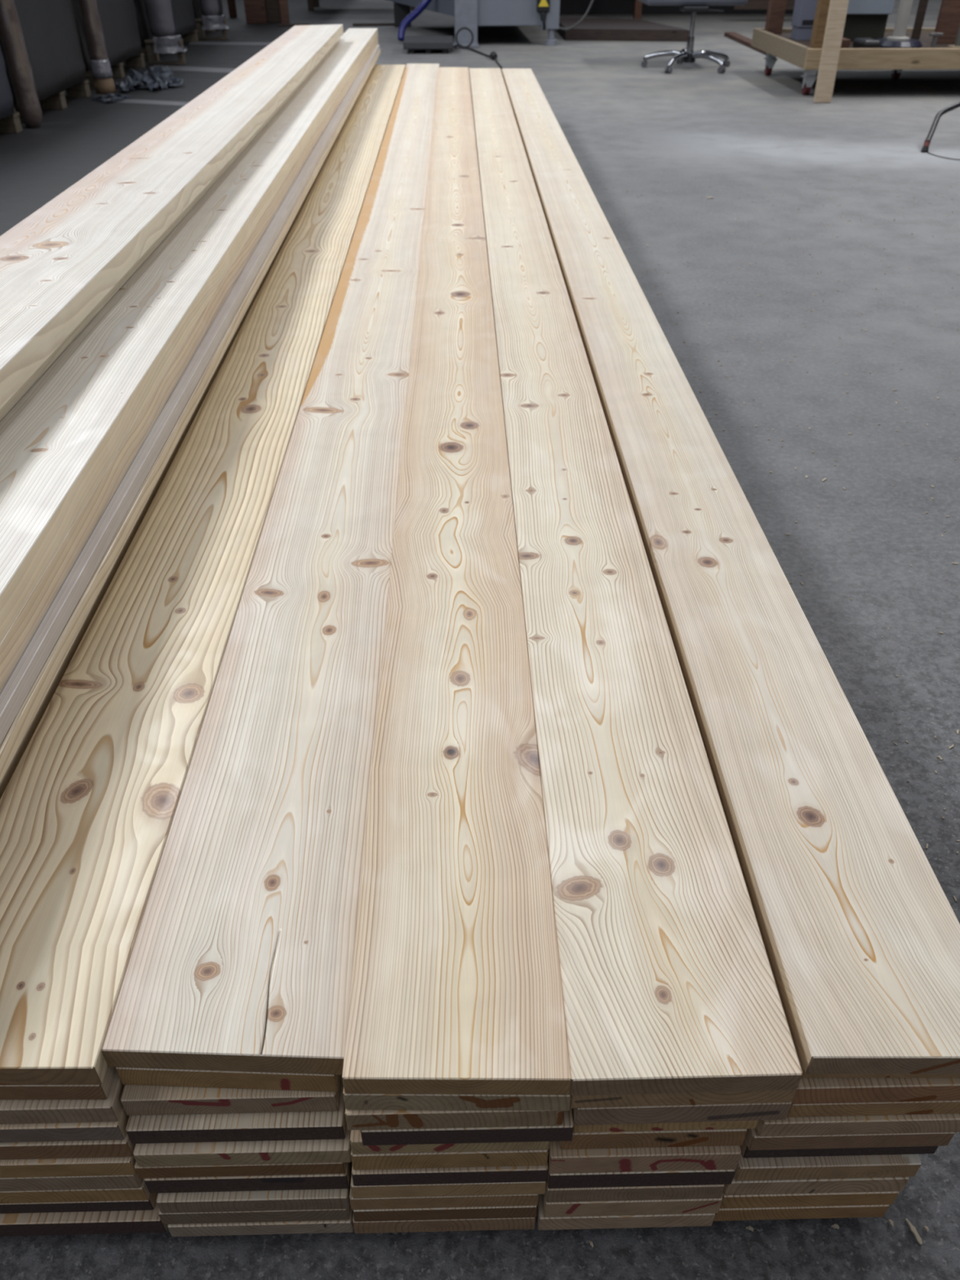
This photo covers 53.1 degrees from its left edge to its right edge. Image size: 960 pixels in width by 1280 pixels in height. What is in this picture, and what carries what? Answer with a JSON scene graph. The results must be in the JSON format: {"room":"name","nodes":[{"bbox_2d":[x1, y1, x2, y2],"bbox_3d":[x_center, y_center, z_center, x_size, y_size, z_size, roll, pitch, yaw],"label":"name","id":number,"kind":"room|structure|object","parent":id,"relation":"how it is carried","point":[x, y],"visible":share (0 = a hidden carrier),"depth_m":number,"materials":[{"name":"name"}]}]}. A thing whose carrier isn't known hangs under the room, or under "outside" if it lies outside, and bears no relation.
{"room":"shop","nodes":[
{"label":"shop","id":0,"kind":"room"},
{"bbox_2d":[0,0,959,1279],"bbox_3d":[0.778,-5.079,8.720,20.000,0.152,28.000,-1,37,-1],"label":"floor","id":1,"kind":"structure","parent":0,"point":[623,121],"depth_m":3.09,"materials":[{"name":"concrete"}]},
{"bbox_2d":[0,47,22,133],"bbox_3d":[-3.541,-3.617,5.210,1.216,1.750,1.343,-1,37,-1],"label":"load","id":2,"kind":"object","parent":1,"relation":"on","point":[10,122],"visible":1,"depth_m":6.04,"materials":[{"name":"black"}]},
{"bbox_2d":[0,0,42,128],"bbox_3d":[-2.959,-4.078,5.862,0.152,1.700,0.152,-1,37,-1],"label":"tube","id":3,"kind":"object","parent":1,"relation":"on","point":[18,66],"visible":0.99,"depth_m":6.12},
{"bbox_2d":[0,0,91,124],"bbox_3d":[-3.586,-4.568,6.428,1.215,1.800,1.296,-1,37,-1],"label":"load","id":4,"kind":"object","parent":1,"relation":"on","point":[49,28],"visible":0.62,"depth_m":6.74,"materials":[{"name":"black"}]},
{"bbox_2d":[77,0,115,93],"bbox_3d":[-2.953,-5.001,7.084,0.157,1.700,0.157,24,43,28],"label":"tube","id":5,"kind":"object","parent":1,"relation":"on","point":[102,73],"visible":1,"depth_m":7.37,"materials":[{"name":"cardboard"}]},
{"bbox_2d":[71,0,145,90],"bbox_3d":[-3.652,-5.567,7.751,1.215,1.800,1.542,-1,37,-1],"label":"load","id":6,"kind":"object","parent":1,"relation":"on","point":[118,20],"visible":0.31,"depth_m":8.10,"materials":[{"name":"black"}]},
{"bbox_2d":[91,93,130,102],"bbox_3d":[-2.790,-4.138,7.306,0.324,0.047,0.327,-30,47,-34],"label":"film","id":7,"kind":"object","parent":1,"relation":"on","point":[110,97],"visible":1,"depth_m":7.28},
{"bbox_2d":[114,64,182,91],"bbox_3d":[-2.704,-4.682,7.942,0.576,0.148,1.069,-1,37,-1],"label":"film","id":8,"kind":"object","parent":1,"relation":"on","point":[151,78],"visible":0.99,"depth_m":7.77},
{"bbox_2d":[144,0,186,65],"bbox_3d":[-2.917,-6.079,8.511,0.357,1.699,0.356,-1,37,-1],"label":"roll","id":9,"kind":"object","parent":1,"relation":"on","point":[159,12],"visible":1,"depth_m":8.81,"materials":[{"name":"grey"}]},
{"bbox_2d":[133,0,198,62],"bbox_3d":[-3.678,-6.797,9.380,1.216,1.800,1.903,-1,37,-1],"label":"load","id":10,"kind":"object","parent":1,"relation":"on","point":[183,14],"visible":0.19,"depth_m":9.74,"materials":[{"name":"brown wood"}]},
{"bbox_2d":[191,0,222,36],"bbox_3d":[-3.750,-7.956,10.997,1.218,1.700,1.313,-1,37,-1],"label":"load","id":11,"kind":"object","parent":1,"relation":"on","point":[197,14],"visible":0.06,"depth_m":10.93,"materials":[{"name":"brown wood"}]},
{"bbox_2d":[195,0,229,39],"bbox_3d":[-2.982,-7.424,10.293,0.364,1.699,0.315,-13,39,-17],"label":"roll","id":12,"kind":"object","parent":1,"relation":"on","point":[209,9],"visible":0.95,"depth_m":10.63,"materials":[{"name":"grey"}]},
{"bbox_2d":[243,0,266,23],"bbox_3d":[-2.877,-8.509,11.979,0.260,1.399,0.050,-1,37,-1],"label":"board","id":13,"kind":"object","parent":1,"relation":"on","point":[255,10],"visible":1,"depth_m":12.30,"materials":[{"name":"brown wood"}]},
{"bbox_2d":[167,1205,353,1236],"bbox_3d":[-0.310,-1.589,3.922,0.190,0.025,7.317,-1,37,-1],"label":"board","id":14,"kind":"object","parent":1,"relation":"on","point":[345,1225],"visible":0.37,"depth_m":1.00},
{"bbox_2d":[157,1204,350,1224],"bbox_3d":[-0.314,-1.610,3.908,0.193,0.026,7.317,-1,37,-1],"label":"board","id":15,"kind":"object","parent":14,"relation":"on","point":[329,1214],"visible":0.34,"depth_m":0.99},
{"bbox_2d":[155,1160,351,1213],"bbox_3d":[-0.311,-1.631,3.893,0.192,0.026,7.317,-1,37,-1],"label":"board","id":16,"kind":"object","parent":15,"relation":"on","point":[333,1198],"visible":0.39,"depth_m":0.97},
{"bbox_2d":[143,1161,351,1193],"bbox_3d":[-0.315,-1.658,3.882,0.201,0.030,7.317,-1,37,-1],"label":"board","id":17,"kind":"object","parent":16,"relation":"on","point":[311,1181],"visible":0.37,"depth_m":0.96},
{"bbox_2d":[133,1160,346,1177],"bbox_3d":[-0.318,-1.680,3.868,0.205,0.023,7.317,-1,37,-1],"label":"board","id":18,"kind":"object","parent":17,"relation":"on","point":[330,1167],"visible":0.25,"depth_m":0.95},
{"bbox_2d":[133,1122,351,1167],"bbox_3d":[-0.311,-1.700,3.853,0.208,0.026,7.317,-1,37,-1],"label":"board","id":19,"kind":"object","parent":18,"relation":"on","point":[334,1150],"visible":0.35,"depth_m":0.93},
{"bbox_2d":[125,1075,346,1143],"bbox_3d":[-0.316,-1.727,3.845,0.207,0.027,7.317,-1,37,-1],"label":"board","id":20,"kind":"object","parent":19,"relation":"on","point":[315,1125],"visible":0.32,"depth_m":0.93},
{"bbox_2d":[120,1075,341,1115],"bbox_3d":[-0.320,-1.758,3.839,0.204,0.029,7.317,-1,37,-1],"label":"board","id":21,"kind":"object","parent":20,"relation":"on","point":[135,1100],"visible":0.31,"depth_m":0.92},
{"bbox_2d":[115,1066,339,1091],"bbox_3d":[-0.320,-1.786,3.826,0.208,0.030,7.323,-1,37,-1],"label":"board","id":22,"kind":"object","parent":21,"relation":"on","point":[128,1076],"visible":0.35,"depth_m":0.91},
{"bbox_2d":[101,63,439,1075],"bbox_3d":[-0.318,-1.812,3.810,0.228,0.030,7.330,-1,37,-1],"label":"board","id":23,"kind":"object","parent":22,"relation":"on","point":[241,959],"visible":0.99,"depth_m":1.22,"materials":[{"name":"wood"}]},
{"bbox_2d":[264,0,281,22],"bbox_3d":[-2.681,-8.580,12.239,0.200,1.199,0.400,-1,37,-1],"label":"block","id":24,"kind":"object","parent":1,"relation":"on","point":[273,14],"visible":0.76,"depth_m":12.37,"materials":[{"name":"brown wood"}]},
{"bbox_2d":[279,0,289,23],"bbox_3d":[-2.507,-8.509,11.979,0.100,1.399,0.050,-1,37,-1],"label":"board","id":25,"kind":"object","parent":1,"relation":"on","point":[283,4],"visible":1,"depth_m":12.30,"materials":[{"name":"brown wood"}]},
{"bbox_2d":[403,35,453,53],"bbox_3d":[-0.527,-6.111,9.873,0.500,0.110,0.560,-1,37,-1],"label":"box","id":26,"kind":"object","parent":1,"relation":"on","point":[411,43],"visible":1,"depth_m":9.65,"materials":[{"name":"grey metal"}]},
{"bbox_2d":[453,26,503,68],"bbox_3d":[0.086,-5.543,9.052,0.280,0.194,2.522,-8,38,-11],"label":"power cable","id":27,"kind":"object","parent":1,"relation":"on","point":[493,55],"visible":0.91,"depth_m":9.94,"materials":[{"name":"black rubber"}]},
{"bbox_2d":[387,0,593,48],"bbox_3d":[-0.045,-7.753,10.862,2.135,1.540,2.950,-8,38,-11],"label":"machine","id":28,"kind":"object","parent":1,"relation":"on","point":[470,14],"visible":0.97,"depth_m":10.17,"materials":[{"name":"grey paint"}]},
{"bbox_2d":[555,17,689,41],"bbox_3d":[1.610,-7.150,11.249,1.355,0.110,1.664,-1,37,-1],"label":"platform","id":29,"kind":"object","parent":1,"relation":"on","point":[589,28],"visible":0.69,"depth_m":10.69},
{"bbox_2d":[559,0,795,19],"bbox_3d":[2.857,-8.793,12.770,4.200,0.900,1.345,-1,37,-1],"label":"workbench","id":30,"kind":"object","parent":1,"relation":"on","point":[636,7],"visible":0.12,"depth_m":13.49,"materials":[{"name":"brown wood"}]},
{"bbox_2d":[637,0,747,73],"bbox_3d":[1.913,-5.520,8.701,0.900,0.580,0.969,-1,37,-1],"label":"stool","id":31,"kind":"object","parent":1,"relation":"on","point":[686,55],"visible":1,"depth_m":8.51,"materials":[{"name":"silver metal"}]},
{"bbox_2d":[724,31,766,54],"bbox_3d":[2.909,-6.405,10.323,0.120,0.037,2.027,-1,37,-1],"label":"board","id":32,"kind":"object","parent":1,"relation":"on","point":[735,36],"visible":0.51,"depth_m":10.58,"materials":[{"name":"brown wood"}]},
{"bbox_2d":[595,179,959,902],"bbox_3d":[1.210,-0.825,2.962,3.873,0.003,5.333,-1,37,-1],"label":"sawdust flecks","id":33,"kind":"object","parent":1,"relation":"on","point":[825,478],"visible":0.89,"depth_m":2.97,"materials":[{"name":"brown wood"}]},
{"bbox_2d":[813,0,848,102],"bbox_3d":[2.560,-4.690,6.756,0.122,1.599,0.139,-1,37,-1],"label":"plank","id":34,"kind":"object","parent":1,"relation":"on","point":[837,10],"visible":1,"depth_m":7.00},
{"bbox_2d":[751,0,959,94],"bbox_3d":[3.786,-5.149,7.698,2.700,1.194,1.645,-1,37,-1],"label":"trolley","id":35,"kind":"object","parent":1,"relation":"on","point":[774,39],"visible":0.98,"depth_m":7.27,"materials":[{"name":"brown wood"}]},
{"bbox_2d":[790,0,817,39],"bbox_3d":[2.712,-5.305,7.786,0.220,0.750,0.204,-1,37,-1],"label":"canister","id":36,"kind":"object","parent":35,"relation":"on","point":[804,11],"visible":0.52,"depth_m":7.87,"materials":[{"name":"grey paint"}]},
{"bbox_2d":[853,37,880,48],"bbox_3d":[2.959,-4.556,7.358,0.140,0.070,0.240,-1,37,-1],"label":"tool case","id":37,"kind":"object","parent":35,"relation":"on","point":[859,42],"visible":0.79,"depth_m":7.27,"materials":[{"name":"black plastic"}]},
{"bbox_2d":[842,0,895,41],"bbox_3d":[3.094,-5.316,7.666,0.420,0.909,0.300,-1,37,-1],"label":"base cabinet","id":38,"kind":"object","parent":35,"relation":"on","point":[864,18],"visible":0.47,"depth_m":7.77,"materials":[{"name":"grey metal"}]},
{"bbox_2d":[875,0,923,48],"bbox_3d":[3.256,-4.994,7.249,0.380,0.900,0.380,-1,37,-1],"label":"pole stand","id":39,"kind":"object","parent":35,"relation":"on","point":[899,39],"visible":0.81,"depth_m":7.39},
{"bbox_2d":[911,0,928,39],"bbox_3d":[3.537,-5.207,7.572,0.060,0.850,0.040,-1,37,-1],"label":"board","id":40,"kind":"object","parent":35,"relation":"on","point":[922,6],"visible":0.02,"depth_m":7.72,"materials":[{"name":"brown wood"}]},
{"bbox_2d":[932,0,959,43],"bbox_3d":[3.819,-5.150,7.498,0.340,0.850,0.050,-1,37,-1],"label":"board","id":41,"kind":"object","parent":35,"relation":"on","point":[948,23],"visible":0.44,"depth_m":7.64,"materials":[{"name":"brown wood"}]},
{"bbox_2d":[920,101,959,152],"bbox_3d":[3.204,-3.253,5.886,1.322,0.374,0.440,-9,38,-12],"label":"stand","id":42,"kind":"object","parent":1,"relation":"on","point":[926,144],"visible":1,"depth_m":5.76,"materials":[{"name":"black metal"}]},
{"bbox_3d":[-0.960,-1.390,3.655,0.217,0.029,6.450,-1,37,-1],"label":"plank","id":43,"kind":"object","parent":1,"relation":"on","visible":0},
{"bbox_3d":[-0.960,-1.413,3.638,0.217,0.029,6.450,-1,37,-1],"label":"plank","id":44,"kind":"object","parent":43,"relation":"on","visible":0},
{"bbox_3d":[-0.960,-1.436,3.621,0.217,0.029,6.450,-1,37,-1],"label":"plank","id":45,"kind":"object","parent":44,"relation":"on","visible":0},
{"bbox_3d":[-0.960,-1.459,3.603,0.217,0.029,6.450,-1,37,-1],"label":"plank","id":46,"kind":"object","parent":45,"relation":"on","visible":0},
{"bbox_3d":[-0.960,-1.482,3.586,0.217,0.029,6.450,-1,37,-1],"label":"plank","id":47,"kind":"object","parent":46,"relation":"on","visible":0},
{"bbox_3d":[-0.960,-1.505,3.569,0.217,0.029,6.450,-1,37,-1],"label":"plank","id":48,"kind":"object","parent":47,"relation":"on","visible":0},
{"bbox_3d":[-0.960,-1.528,3.551,0.217,0.029,6.450,-1,37,-1],"label":"plank","id":49,"kind":"object","parent":48,"relation":"on","visible":0},
{"bbox_3d":[-0.960,-1.551,3.534,0.217,0.029,6.450,-1,37,-1],"label":"plank","id":50,"kind":"object","parent":49,"relation":"on","visible":0},
{"bbox_3d":[-0.960,-1.574,3.517,0.217,0.029,6.450,-1,37,-1],"label":"plank","id":51,"kind":"object","parent":50,"relation":"on","visible":0},
{"bbox_3d":[-0.960,-1.597,3.499,0.217,0.029,6.450,-1,37,-1],"label":"plank","id":52,"kind":"object","parent":51,"relation":"on","visible":0},
{"bbox_3d":[-0.964,-1.656,3.517,0.222,0.045,6.550,-1,37,-1],"label":"plank","id":53,"kind":"object","parent":52,"relation":"on","visible":0},
{"bbox_3d":[-0.964,-1.692,3.490,0.222,0.045,6.550,-1,37,-1],"label":"plank","id":54,"kind":"object","parent":53,"relation":"on","visible":0},
{"bbox_3d":[-0.964,-1.728,3.463,0.222,0.045,6.550,-1,37,-1],"label":"plank","id":55,"kind":"object","parent":54,"relation":"on","visible":0},
{"bbox_3d":[-0.964,-1.764,3.435,0.222,0.045,6.550,-1,37,-1],"label":"plank","id":56,"kind":"object","parent":55,"relation":"on","visible":0},
{"bbox_2d":[0,36,340,420],"bbox_3d":[-0.943,-1.836,3.457,0.276,0.045,6.730,-1,37,-1],"label":"plank","id":57,"kind":"object","parent":56,"relation":"on","point":[33,378],"visible":0.18,"depth_m":2.07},
{"bbox_2d":[0,24,343,408],"bbox_3d":[-0.917,-1.819,3.357,0.299,0.048,6.590,-1,37,-1],"label":"plank","id":58,"kind":"object","parent":57,"relation":"on","point":[59,262],"visible":1,"depth_m":2.25,"materials":[{"name":"wood"}]},
{"bbox_3d":[-0.361,0.324,1.426,1.750,0.020,0.070,-1,37,-1],"label":"batten","id":59,"kind":"object","parent":1,"relation":"on","visible":0},
{"bbox_3d":[-0.746,-1.672,4.031,0.166,0.027,7.428,-1,37,-1],"label":"plank","id":60,"kind":"object","parent":59,"relation":"on","visible":0},
{"bbox_3d":[-0.745,-1.679,3.994,0.167,0.027,7.424,-1,37,-1],"label":"plank","id":61,"kind":"object","parent":60,"relation":"on","visible":0},
{"bbox_3d":[-0.747,-1.706,3.985,0.163,0.027,7.448,-1,37,-1],"label":"plank","id":62,"kind":"object","parent":61,"relation":"on","visible":0},
{"bbox_3d":[-0.744,-1.711,3.948,0.167,0.027,7.350,-1,37,-1],"label":"plank","id":63,"kind":"object","parent":62,"relation":"on","visible":0},
{"bbox_3d":[-0.744,-1.720,3.914,0.168,0.027,7.386,-1,37,-1],"label":"plank","id":64,"kind":"object","parent":63,"relation":"on","visible":0},
{"bbox_3d":[-0.748,-1.778,3.947,0.161,0.027,7.414,-1,37,-1],"label":"plank","id":65,"kind":"object","parent":64,"relation":"on","visible":0},
{"bbox_3d":[-0.744,-1.781,3.906,0.168,0.027,7.417,-1,37,-1],"label":"plank","id":66,"kind":"object","parent":65,"relation":"on","visible":0},
{"bbox_3d":[-0.744,-1.802,3.889,0.168,0.027,7.359,-1,37,-1],"label":"plank","id":67,"kind":"object","parent":66,"relation":"on","visible":0},
{"bbox_3d":[-0.747,-1.820,3.868,0.161,0.027,7.372,-1,37,-1],"label":"plank","id":68,"kind":"object","parent":67,"relation":"on","visible":0},
{"bbox_2d":[0,63,375,798],"bbox_3d":[-0.743,-1.845,3.857,0.171,0.027,7.386,-1,37,-1],"label":"plank","id":69,"kind":"object","parent":68,"relation":"on","point":[6,779],"visible":0.06,"depth_m":1.57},
{"bbox_3d":[-0.746,-1.868,3.842,0.165,0.027,7.425,-1,37,-1],"label":"plank","id":70,"kind":"object","parent":69,"relation":"on","visible":0},
{"bbox_3d":[-0.745,-1.895,3.833,0.166,0.027,7.450,-1,37,-1],"label":"plank","id":71,"kind":"object","parent":70,"relation":"on","visible":0},
{"bbox_2d":[0,48,380,782],"bbox_3d":[-0.721,-1.913,3.812,0.205,0.027,7.420,-1,37,-1],"label":"plank","id":72,"kind":"object","parent":71,"relation":"on","point":[19,727],"visible":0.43,"depth_m":1.52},
{"bbox_2d":[0,44,379,744],"bbox_3d":[-0.725,-1.929,3.788,0.206,0.027,7.400,-1,37,-1],"label":"plank","id":73,"kind":"object","parent":72,"relation":"on","point":[28,668],"visible":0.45,"depth_m":1.60,"materials":[{"name":"wood"}]},
{"bbox_2d":[0,35,377,692],"bbox_3d":[-0.742,-1.984,3.802,0.213,0.045,7.450,-1,37,-1],"label":"plank","id":74,"kind":"object","parent":73,"relation":"on","point":[12,646],"visible":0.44,"depth_m":1.58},
{"bbox_2d":[0,28,377,642],"bbox_3d":[-0.743,-2.017,3.771,0.216,0.045,7.480,-1,37,-1],"label":"plank","id":75,"kind":"object","parent":74,"relation":"on","point":[58,441],"visible":0.92,"depth_m":1.75,"materials":[{"name":"wood"}]},
{"bbox_3d":[-0.404,-0.850,2.981,1.750,0.020,0.070,-1,37,-1],"label":"batten","id":76,"kind":"object","parent":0,"visible":0},
{"bbox_2d":[0,1194,167,1236],"bbox_3d":[-0.523,-1.570,3.893,0.224,0.030,7.250,-1,37,-1],"label":"board","id":77,"kind":"object","parent":76,"relation":"on","point":[146,1220],"visible":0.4,"depth_m":1.00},
{"bbox_2d":[0,1192,157,1213],"bbox_3d":[-0.528,-1.597,3.885,0.215,0.023,7.250,-1,37,-1],"label":"board","id":78,"kind":"object","parent":77,"relation":"on","point":[38,1207],"visible":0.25,"depth_m":0.99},
{"bbox_2d":[0,1174,150,1204],"bbox_3d":[-0.528,-1.617,3.870,0.214,0.027,7.250,-1,37,-1],"label":"board","id":79,"kind":"object","parent":78,"relation":"on","point":[141,1193],"visible":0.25,"depth_m":0.98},
{"bbox_2d":[0,1173,142,1191],"bbox_3d":[-0.529,-1.639,3.853,0.212,0.029,7.250,-1,37,-1],"label":"board","id":80,"kind":"object","parent":79,"relation":"on","point":[131,1181],"visible":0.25,"depth_m":0.96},
{"bbox_2d":[0,1155,136,1177],"bbox_3d":[-0.528,-1.662,3.836,0.214,0.028,7.250,-1,37,-1],"label":"board","id":81,"kind":"object","parent":80,"relation":"on","point":[110,1166],"visible":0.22,"depth_m":0.94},
{"bbox_2d":[0,1131,135,1159],"bbox_3d":[-0.528,-1.687,3.823,0.216,0.028,7.250,-1,37,-1],"label":"board","id":82,"kind":"object","parent":81,"relation":"on","point":[112,1148],"visible":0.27,"depth_m":0.93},
{"bbox_2d":[0,1106,129,1142],"bbox_3d":[-0.529,-1.711,3.809,0.212,0.027,7.250,-1,37,-1],"label":"board","id":83,"kind":"object","parent":82,"relation":"on","point":[90,1131],"visible":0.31,"depth_m":0.92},
{"bbox_2d":[0,1068,124,1124],"bbox_3d":[-0.530,-1.735,3.796,0.211,0.027,7.250,-1,37,-1],"label":"board","id":84,"kind":"object","parent":83,"relation":"on","point":[11,1111],"visible":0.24,"depth_m":0.90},
{"bbox_2d":[0,1066,115,1099],"bbox_3d":[-0.533,-1.762,3.786,0.205,0.026,7.252,-1,37,-1],"label":"board","id":85,"kind":"object","parent":84,"relation":"on","point":[100,1091],"visible":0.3,"depth_m":0.90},
{"bbox_2d":[0,64,405,1084],"bbox_3d":[-0.537,-1.785,3.769,0.210,0.030,7.254,-1,37,-1],"label":"board","id":86,"kind":"object","parent":85,"relation":"on","point":[87,808],"visible":0.99,"depth_m":1.29,"materials":[{"name":"wood"}]},
{"bbox_2d":[352,1213,535,1233],"bbox_3d":[-0.114,-1.470,3.762,0.190,0.028,6.912,-1,37,-1],"label":"board","id":87,"kind":"object","parent":76,"relation":"on","point":[497,1224],"visible":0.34,"depth_m":1.00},
{"bbox_2d":[352,1205,537,1222],"bbox_3d":[-0.112,-1.492,3.746,0.188,0.026,6.912,-1,37,-1],"label":"board","id":88,"kind":"object","parent":87,"relation":"on","point":[504,1211],"visible":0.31,"depth_m":0.99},
{"bbox_2d":[349,1163,538,1209],"bbox_3d":[-0.113,-1.513,3.731,0.191,0.025,6.912,-1,37,-1],"label":"board","id":89,"kind":"object","parent":88,"relation":"on","point":[518,1199],"visible":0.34,"depth_m":0.97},
{"bbox_2d":[350,1164,546,1198],"bbox_3d":[-0.108,-1.534,3.716,0.194,0.027,6.912,-1,37,-1],"label":"board","id":90,"kind":"object","parent":89,"relation":"on","point":[509,1188],"visible":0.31,"depth_m":0.96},
{"bbox_2d":[351,1162,547,1186],"bbox_3d":[-0.106,-1.555,3.699,0.191,0.026,6.912,-1,37,-1],"label":"board","id":91,"kind":"object","parent":90,"relation":"on","point":[517,1173],"visible":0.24,"depth_m":0.94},
{"bbox_2d":[351,1149,548,1169],"bbox_3d":[-0.106,-1.580,3.685,0.189,0.030,6.912,-1,37,-1],"label":"board","id":92,"kind":"object","parent":91,"relation":"on","point":[536,1157],"visible":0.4,"depth_m":0.93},
{"bbox_2d":[350,1129,549,1154],"bbox_3d":[-0.105,-1.602,3.670,0.188,0.025,6.912,-1,37,-1],"label":"board","id":93,"kind":"object","parent":92,"relation":"on","point":[357,1146],"visible":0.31,"depth_m":0.91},
{"bbox_2d":[360,1104,573,1145],"bbox_3d":[-0.088,-1.621,3.650,0.196,0.028,6.912,-1,37,-1],"label":"board","id":94,"kind":"object","parent":93,"relation":"on","point":[564,1132],"visible":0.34,"depth_m":0.89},
{"bbox_2d":[345,1108,563,1129],"bbox_3d":[-0.100,-1.644,3.634,0.198,0.029,6.912,-1,37,-1],"label":"board","id":95,"kind":"object","parent":94,"relation":"on","point":[356,1119],"visible":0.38,"depth_m":0.88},
{"bbox_2d":[342,71,570,1111],"bbox_3d":[-0.097,-1.667,3.617,0.202,0.027,6.915,-1,37,-1],"label":"board","id":96,"kind":"object","parent":95,"relation":"on","point":[352,1101],"visible":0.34,"depth_m":0.86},
{"bbox_2d":[342,66,571,1094],"bbox_3d":[-0.098,-1.690,3.601,0.200,0.027,6.918,-1,37,-1],"label":"board","id":97,"kind":"object","parent":96,"relation":"on","point":[456,988],"visible":1,"depth_m":1.16,"materials":[{"name":"wood"}]},
{"bbox_2d":[537,1194,715,1230],"bbox_3d":[0.077,-1.456,3.744,0.184,0.029,6.860,-1,37,-1],"label":"board","id":98,"kind":"object","parent":76,"relation":"on","point":[544,1223],"visible":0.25,"depth_m":1.01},
{"bbox_2d":[542,1193,723,1217],"bbox_3d":[0.081,-1.481,3.726,0.182,0.032,6.860,-1,37,-1],"label":"board","id":99,"kind":"object","parent":98,"relation":"on","point":[629,1207],"visible":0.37,"depth_m":0.99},
{"bbox_2d":[545,1180,724,1202],"bbox_3d":[0.081,-1.506,3.709,0.179,0.029,6.860,-1,37,-1],"label":"board","id":100,"kind":"object","parent":99,"relation":"on","point":[704,1191],"visible":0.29,"depth_m":0.97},
{"bbox_2d":[546,1165,736,1188],"bbox_3d":[0.084,-1.530,3.692,0.185,0.030,6.860,-1,37,-1],"label":"board","id":101,"kind":"object","parent":100,"relation":"on","point":[695,1177],"visible":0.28,"depth_m":0.95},
{"bbox_2d":[547,1141,741,1173],"bbox_3d":[0.084,-1.556,3.674,0.185,0.034,6.860,-1,37,-1],"label":"board","id":102,"kind":"object","parent":101,"relation":"on","point":[695,1157],"visible":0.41,"depth_m":0.93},
{"bbox_2d":[560,1128,747,1149],"bbox_3d":[0.090,-1.586,3.660,0.177,0.031,6.860,-1,37,-1],"label":"board","id":103,"kind":"object","parent":102,"relation":"on","point":[719,1137],"visible":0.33,"depth_m":0.92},
{"bbox_2d":[572,1108,758,1132],"bbox_3d":[0.100,-1.611,3.643,0.175,0.029,6.860,-1,37,-1],"label":"board","id":104,"kind":"object","parent":103,"relation":"on","point":[731,1124],"visible":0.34,"depth_m":0.91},
{"bbox_2d":[573,1102,792,1125],"bbox_3d":[0.110,-1.631,3.619,0.197,0.031,6.861,-1,37,-1],"label":"board","id":105,"kind":"object","parent":104,"relation":"on","point":[766,1111],"visible":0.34,"depth_m":0.88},
{"bbox_2d":[469,77,796,1108],"bbox_3d":[0.107,-1.655,3.601,0.202,0.029,6.861,-1,37,-1],"label":"board","id":106,"kind":"object","parent":105,"relation":"on","point":[785,1095],"visible":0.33,"depth_m":0.87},
{"bbox_2d":[469,67,803,1095],"bbox_3d":[0.106,-1.675,3.582,0.203,0.027,6.861,-1,37,-1],"label":"board","id":107,"kind":"object","parent":106,"relation":"on","point":[668,984],"visible":1,"depth_m":1.16,"materials":[{"name":"wood"}]},
{"bbox_2d":[713,1195,889,1221],"bbox_3d":[0.263,-1.456,3.744,0.184,0.028,6.842,-1,37,-1],"label":"board","id":108,"kind":"object","parent":76,"relation":"on","point":[854,1211],"visible":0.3,"depth_m":1.01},
{"bbox_2d":[720,1191,899,1208],"bbox_3d":[0.266,-1.479,3.728,0.183,0.028,6.842,-1,37,-1],"label":"board","id":109,"kind":"object","parent":108,"relation":"on","point":[851,1198],"visible":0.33,"depth_m":1.00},
{"bbox_2d":[723,1176,909,1195],"bbox_3d":[0.268,-1.502,3.712,0.186,0.029,6.842,-1,37,-1],"label":"board","id":110,"kind":"object","parent":109,"relation":"on","point":[872,1184],"visible":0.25,"depth_m":0.98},
{"bbox_2d":[733,1145,921,1180],"bbox_3d":[0.274,-1.526,3.696,0.184,0.028,6.842,-1,37,-1],"label":"board","id":111,"kind":"object","parent":110,"relation":"on","point":[891,1165],"visible":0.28,"depth_m":0.96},
{"bbox_2d":[740,1137,938,1158],"bbox_3d":[0.285,-1.552,3.688,0.194,0.024,6.842,-1,37,-1],"label":"board","id":112,"kind":"object","parent":111,"relation":"on","point":[746,1153],"visible":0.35,"depth_m":0.96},
{"bbox_2d":[745,1122,955,1150],"bbox_3d":[0.287,-1.571,3.669,0.198,0.027,6.842,-1,37,-1],"label":"board","id":113,"kind":"object","parent":112,"relation":"on","point":[755,1142],"visible":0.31,"depth_m":0.94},
{"bbox_2d":[755,1113,959,1136],"bbox_3d":[0.294,-1.592,3.653,0.202,0.026,6.842,-1,37,-1],"label":"board","id":114,"kind":"object","parent":113,"relation":"on","point":[940,1122],"visible":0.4,"depth_m":0.92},
{"bbox_2d":[786,1100,959,1117],"bbox_3d":[0.315,-1.616,3.642,0.196,0.024,6.842,-1,37,-1],"label":"board","id":115,"kind":"object","parent":114,"relation":"on","point":[950,1106],"visible":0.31,"depth_m":0.91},
{"bbox_2d":[791,1077,959,1104],"bbox_3d":[0.310,-1.637,3.626,0.199,0.030,6.842,-1,37,-1],"label":"board","id":116,"kind":"object","parent":115,"relation":"on","point":[810,1090],"visible":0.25,"depth_m":0.89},
{"bbox_2d":[502,75,959,1077],"bbox_3d":[0.322,-1.663,3.615,0.198,0.024,6.844,-1,37,-1],"label":"board","id":117,"kind":"object","parent":116,"relation":"on","point":[804,1075],"visible":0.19,"depth_m":1.07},
{"bbox_2d":[502,68,959,1074],"bbox_3d":[0.315,-1.679,3.592,0.192,0.029,6.846,-1,37,-1],"label":"board","id":118,"kind":"object","parent":117,"relation":"on","point":[861,933],"visible":1,"depth_m":1.21,"materials":[{"name":"wood"}]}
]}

